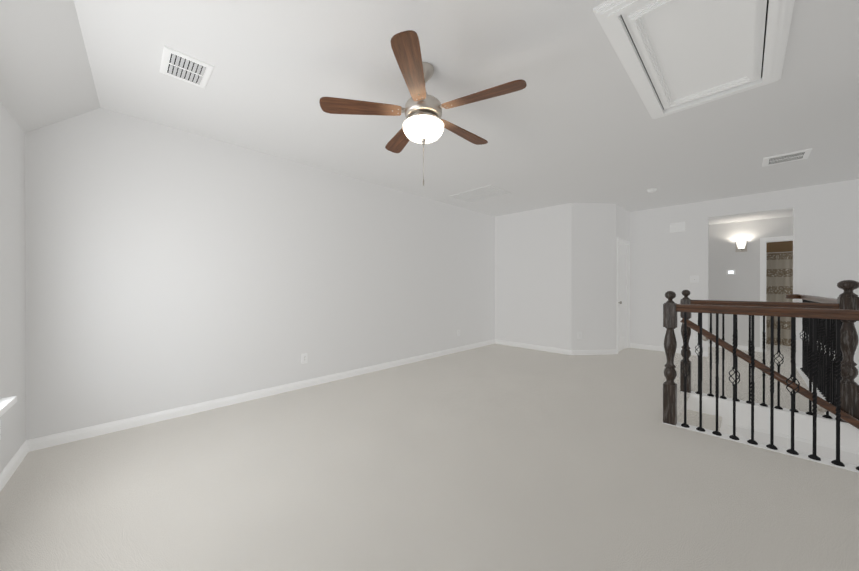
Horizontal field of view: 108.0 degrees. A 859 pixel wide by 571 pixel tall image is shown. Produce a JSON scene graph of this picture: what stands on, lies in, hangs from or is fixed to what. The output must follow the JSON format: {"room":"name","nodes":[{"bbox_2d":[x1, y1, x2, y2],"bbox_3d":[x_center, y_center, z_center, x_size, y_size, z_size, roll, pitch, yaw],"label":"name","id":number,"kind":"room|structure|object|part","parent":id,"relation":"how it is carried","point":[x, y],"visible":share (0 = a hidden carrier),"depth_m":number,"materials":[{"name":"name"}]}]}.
{"room":"upstairs loft","nodes":[
{"label":"upstairs loft","id":0,"kind":"room"},
{"bbox_2d":[0,102,25,472],"bbox_3d":[-1.604,0.040,0.685,0.140,2.380,4.870,0,0,-42],"label":"wall","id":1,"kind":"structure","parent":0,"point":[12,289],"depth_m":2.08,"materials":[{"name":"white paint"}]},
{"bbox_2d":[0,396,16,416],"bbox_3d":[-1.883,0.691,1.119,0.150,0.075,1.865,0,0,-42],"label":"window sill","id":2,"kind":"structure","parent":1,"relation":"attached to","point":[6,403],"depth_m":1.76,"materials":[{"name":"white paint"}]},
{"bbox_2d":[0,441,27,491],"bbox_3d":[-1.480,1.188,0.666,0.014,0.084,4.470,0,0,-42],"label":"baseboard","id":3,"kind":"structure","parent":1,"relation":"attached to","point":[8,471],"depth_m":2.05,"materials":[{"name":"white paint"}]},
{"bbox_2d":[0,0,99,132],"bbox_3d":[-0.980,-1.299,0.283,0.525,0.340,6.300,0,0,-42],"label":"ceiling","id":4,"kind":"structure","parent":0,"point":[46,77],"depth_m":1.85,"materials":[{"name":"white paint"}]},
{"bbox_2d":[25,108,494,439],"bbox_3d":[-1.020,-0.129,4.364,6.690,2.700,0.140,0,0,-45],"label":"wall","id":5,"kind":"structure","parent":0,"point":[167,268],"depth_m":3.10,"materials":[{"name":"white paint"}]},
{"bbox_2d":[26,340,493,451],"bbox_3d":[-0.792,1.179,4.485,6.180,0.084,0.014,0,0,-45],"label":"baseboard","id":6,"kind":"structure","parent":5,"relation":"attached to","point":[69,436],"depth_m":3.09,"materials":[{"name":"white paint"}]},
{"bbox_2d":[301,353,306,363],"bbox_3d":[-1.512,0.872,3.775,0.072,0.117,0.007,0,0,-45],"label":"electrical outlet","id":7,"kind":"object","parent":5,"relation":"attached to","point":[303,358],"visible":1,"depth_m":3.77,"materials":[{"name":"white plastic"}]},
{"bbox_2d":[0,343,858,570],"bbox_3d":[2.009,1.361,4.267,11.250,0.280,4.870,0,0,-45],"label":"floor","id":8,"kind":"structure","parent":0,"point":[495,457],"depth_m":1.93,"materials":[{"name":"carpet"}]},
{"bbox_2d":[663,280,858,469],"bbox_3d":[3.838,0.581,3.666,3.726,1.283,1.251,0,0,-45],"label":"stair railing","id":9,"kind":"object","parent":8,"relation":"on","point":[828,323],"visible":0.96,"depth_m":2.78,"materials":[{"name":"brown wood"}]},
{"bbox_2d":[74,0,858,216],"bbox_3d":[2.513,-1.538,3.752,11.250,0.120,6.300,0,0,-45],"label":"ceiling","id":10,"kind":"structure","parent":0,"point":[573,121],"depth_m":2.45,"materials":[{"name":"white paint"}]},
{"bbox_2d":[160,45,213,88],"bbox_3d":[-1.645,-1.466,2.113,0.253,0.014,0.322,0,0,-45],"label":"ceiling vent","id":11,"kind":"object","parent":10,"relation":"in","point":[184,67],"visible":1,"depth_m":2.09,"materials":[{"name":"white plastic"}]},
{"bbox_2d":[319,30,526,185],"bbox_3d":[0.001,-1.079,2.163,1.238,0.790,1.299,0,0,-45],"label":"ceiling fan","id":12,"kind":"object","parent":10,"relation":"hanging from","point":[424,123],"visible":1,"depth_m":2.02,"materials":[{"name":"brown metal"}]},
{"bbox_3d":[-0.424,-1.185,2.072,0.582,0.021,0.137,0,-11,-8],"label":"blade","id":13,"kind":"part","parent":12,"relation":"part of","materials":[{"name":"brown wood"}]},
{"bbox_3d":[-0.208,-1.186,2.471,0.137,0.021,0.582,12,-5,-25],"label":"blade","id":14,"kind":"part","parent":12,"relation":"part of","materials":[{"name":"brown wood"}]},
{"bbox_3d":[-0.090,-1.184,1.741,0.137,0.021,0.582,-11,-1,7],"label":"blade","id":15,"kind":"part","parent":12,"relation":"part of","materials":[{"name":"brown wood"}]},
{"bbox_3d":[-0.041,-1.046,2.124,0.280,0.100,0.280,0,0,-45],"label":"lamp shade","id":16,"kind":"part","parent":12,"relation":"part of","materials":[{"name":"white glass"}]},
{"bbox_3d":[0.238,-1.186,2.390,0.582,0.021,0.137,0,11,-44],"label":"blade","id":17,"kind":"part","parent":12,"relation":"part of","materials":[{"name":"brown wood"}]},
{"bbox_3d":[0.302,-1.185,1.946,0.582,0.021,0.137,0,11,27],"label":"blade","id":18,"kind":"part","parent":12,"relation":"part of","materials":[{"name":"brown wood"}]},
{"bbox_2d":[449,185,510,202],"bbox_3d":[0.807,-1.476,5.039,0.580,0.010,0.810,0,0,-45],"label":"ceiling vent","id":19,"kind":"object","parent":10,"relation":"in","point":[481,193],"visible":0.98,"depth_m":5.01,"materials":[{"name":"white paint"}]},
{"bbox_2d":[647,188,656,192],"bbox_3d":[3.404,-1.463,4.778,0.132,0.034,0.132,0,0,-45],"label":"smoke detector","id":20,"kind":"object","parent":10,"relation":"attached to","point":[651,190],"visible":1,"depth_m":4.74,"materials":[{"name":"white plastic"}]},
{"bbox_2d":[593,0,793,118],"bbox_3d":[1.669,-1.452,1.926,1.520,0.042,0.745,0,0,-45],"label":"attic hatch","id":21,"kind":"structure","parent":10,"relation":"attached to","point":[674,56],"depth_m":1.88,"materials":[{"name":"white paint"}]},
{"bbox_2d":[762,148,811,166],"bbox_3d":[4.091,-1.472,3.589,0.350,0.011,0.356,0,0,-45],"label":"ceiling vent","id":22,"kind":"object","parent":10,"relation":"in","point":[787,157],"visible":1,"depth_m":3.56,"materials":[{"name":"white plastic"}]},
{"bbox_2d":[495,203,617,349],"bbox_3d":[2.399,-0.134,6.164,0.720,2.700,2.140,0,0,-45],"label":"wall","id":23,"kind":"structure","parent":0,"point":[556,276],"depth_m":5.70,"materials":[{"name":"white paint"}]},
{"bbox_2d":[494,339,573,354],"bbox_3d":[1.962,1.175,6.086,0.014,0.084,1.581,0,0,-45],"label":"baseboard","id":24,"kind":"structure","parent":23,"relation":"attached to","point":[556,350],"depth_m":6.00,"materials":[{"name":"white paint"}]},
{"bbox_2d":[570,350,616,354],"bbox_3d":[2.937,1.176,5.568,0.640,0.084,0.551,0,0,-45],"label":"baseboard","id":25,"kind":"structure","parent":23,"relation":"attached to","point":[576,352],"depth_m":5.56,"materials":[{"name":"white paint"}]},
{"bbox_2d":[618,205,628,241],"bbox_3d":[2.789,-0.135,6.551,1.540,2.700,2.140,0,0,-45],"label":"wall","id":26,"kind":"structure","parent":0,"point":[623,223],"depth_m":5.93,"materials":[{"name":"white paint"}]},
{"bbox_2d":[618,243,626,351],"bbox_3d":[3.666,0.197,5.917,0.706,2.016,0.104,0,0,-45],"label":"door","id":27,"kind":"structure","parent":26,"relation":"in","point":[622,311],"depth_m":5.94,"materials":[{"name":"white paint"}]},
{"bbox_2d":[617,237,629,353],"bbox_3d":[3.624,0.169,5.959,0.844,2.097,0.158,0,0,-45],"label":"trim","id":28,"kind":"structure","parent":26,"relation":"attached to","point":[622,241],"depth_m":6.17,"materials":[{"name":"white paint"}]},
{"bbox_2d":[629,179,858,384],"bbox_3d":[5.353,1.369,4.965,0.140,5.700,4.010,0,0,-45],"label":"wall","id":29,"kind":"structure","parent":0,"point":[663,259],"depth_m":5.38,"materials":[{"name":"white paint"}]},
{"bbox_2d":[630,343,707,356],"bbox_3d":[4.398,1.175,5.817,0.014,0.084,1.174,0,0,-45],"label":"baseboard","id":30,"kind":"structure","parent":29,"relation":"attached to","point":[640,346],"depth_m":5.91,"materials":[{"name":"white paint"}]},
{"bbox_2d":[670,222,684,231],"bbox_3d":[4.518,-1.077,5.692,0.012,0.165,0.215,0,0,-45],"label":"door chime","id":31,"kind":"object","parent":29,"relation":"in","point":[678,227],"visible":1,"depth_m":5.69,"materials":[{"name":"white plastic"}]},
{"bbox_2d":[708,216,792,346],"bbox_3d":[6.230,-0.133,5.824,0.140,2.700,4.000,0,0,-45],"label":"wall","id":32,"kind":"structure","parent":0,"point":[742,283],"depth_m":6.00,"materials":[{"name":"white paint"}]},
{"bbox_2d":[727,270,734,274],"bbox_3d":[5.866,-0.275,6.075,0.022,0.095,0.125,0,0,-45],"label":"thermostat","id":33,"kind":"object","parent":32,"relation":"attached to","point":[730,272],"visible":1,"depth_m":6.07,"materials":[{"name":"white plastic"}]},
{"bbox_2d":[708,343,760,351],"bbox_3d":[5.548,1.174,6.405,0.014,0.084,1.820,0,0,-45],"label":"baseboard","id":34,"kind":"structure","parent":32,"relation":"attached to","point":[740,347],"depth_m":5.96,"materials":[{"name":"white paint"}]},
{"bbox_2d":[736,241,746,251],"bbox_3d":[5.912,-0.765,5.921,0.172,0.205,0.156,0,0,-45],"label":"sconce","id":35,"kind":"object","parent":32,"relation":"attached to","point":[741,246],"visible":1,"depth_m":5.90,"materials":[{"name":"white glass"}]},
{"bbox_2d":[760,236,792,351],"bbox_3d":[6.512,0.161,5.527,0.158,2.114,0.908,0,0,-45],"label":"door frame","id":36,"kind":"structure","parent":32,"relation":"attached to","point":[763,241],"depth_m":5.76,"materials":[{"name":"white paint"}]},
{"bbox_2d":[766,241,792,345],"bbox_3d":[7.104,-0.063,6.114,0.390,2.440,1.580,0,0,-45],"label":"shower curtain","id":37,"kind":"object","parent":32,"relation":"hanging from","point":[779,271],"visible":0.21,"depth_m":6.14,"materials":[{"name":"brown fabric"}]},
{"bbox_2d":[709,209,792,224],"bbox_3d":[5.652,-1.362,5.530,1.090,0.240,3.200,0,0,-45],"label":"ceiling","id":38,"kind":"structure","parent":0,"point":[759,216],"depth_m":5.63,"materials":[{"name":"white paint"}]},
{"bbox_2d":[726,424,858,465],"bbox_3d":[3.948,2.727,2.665,0.100,2.996,2.720,0,0,-45],"label":"wall","id":39,"kind":"structure","parent":0,"point":[823,451],"depth_m":2.99,"materials":[{"name":"white paint"}]},
{"bbox_2d":[677,393,721,431],"bbox_3d":[3.624,2.542,2.160,1.070,2.639,3.020,0,0,-45],"label":"stair steps","id":40,"kind":"structure","parent":39,"relation":"attached to","point":[709,421],"depth_m":3.28,"materials":[{"name":"beige carpet"}]},
{"bbox_2d":[662,367,858,472],"bbox_3d":[4.400,2.271,3.148,3.775,2.101,2.770,0,0,-45],"label":"trim","id":41,"kind":"structure","parent":39,"relation":"attached to","point":[826,432],"depth_m":3.02,"materials":[{"name":"white paint"}]},
{"bbox_2d":[680,318,858,428],"bbox_3d":[3.741,1.202,2.724,0.105,1.698,2.436,0,0,-45],"label":"stair handrail","id":42,"kind":"object","parent":39,"relation":"attached to","point":[824,405],"visible":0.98,"depth_m":3.02,"materials":[{"name":"wood"},{"name":"black iron"}]}
]}

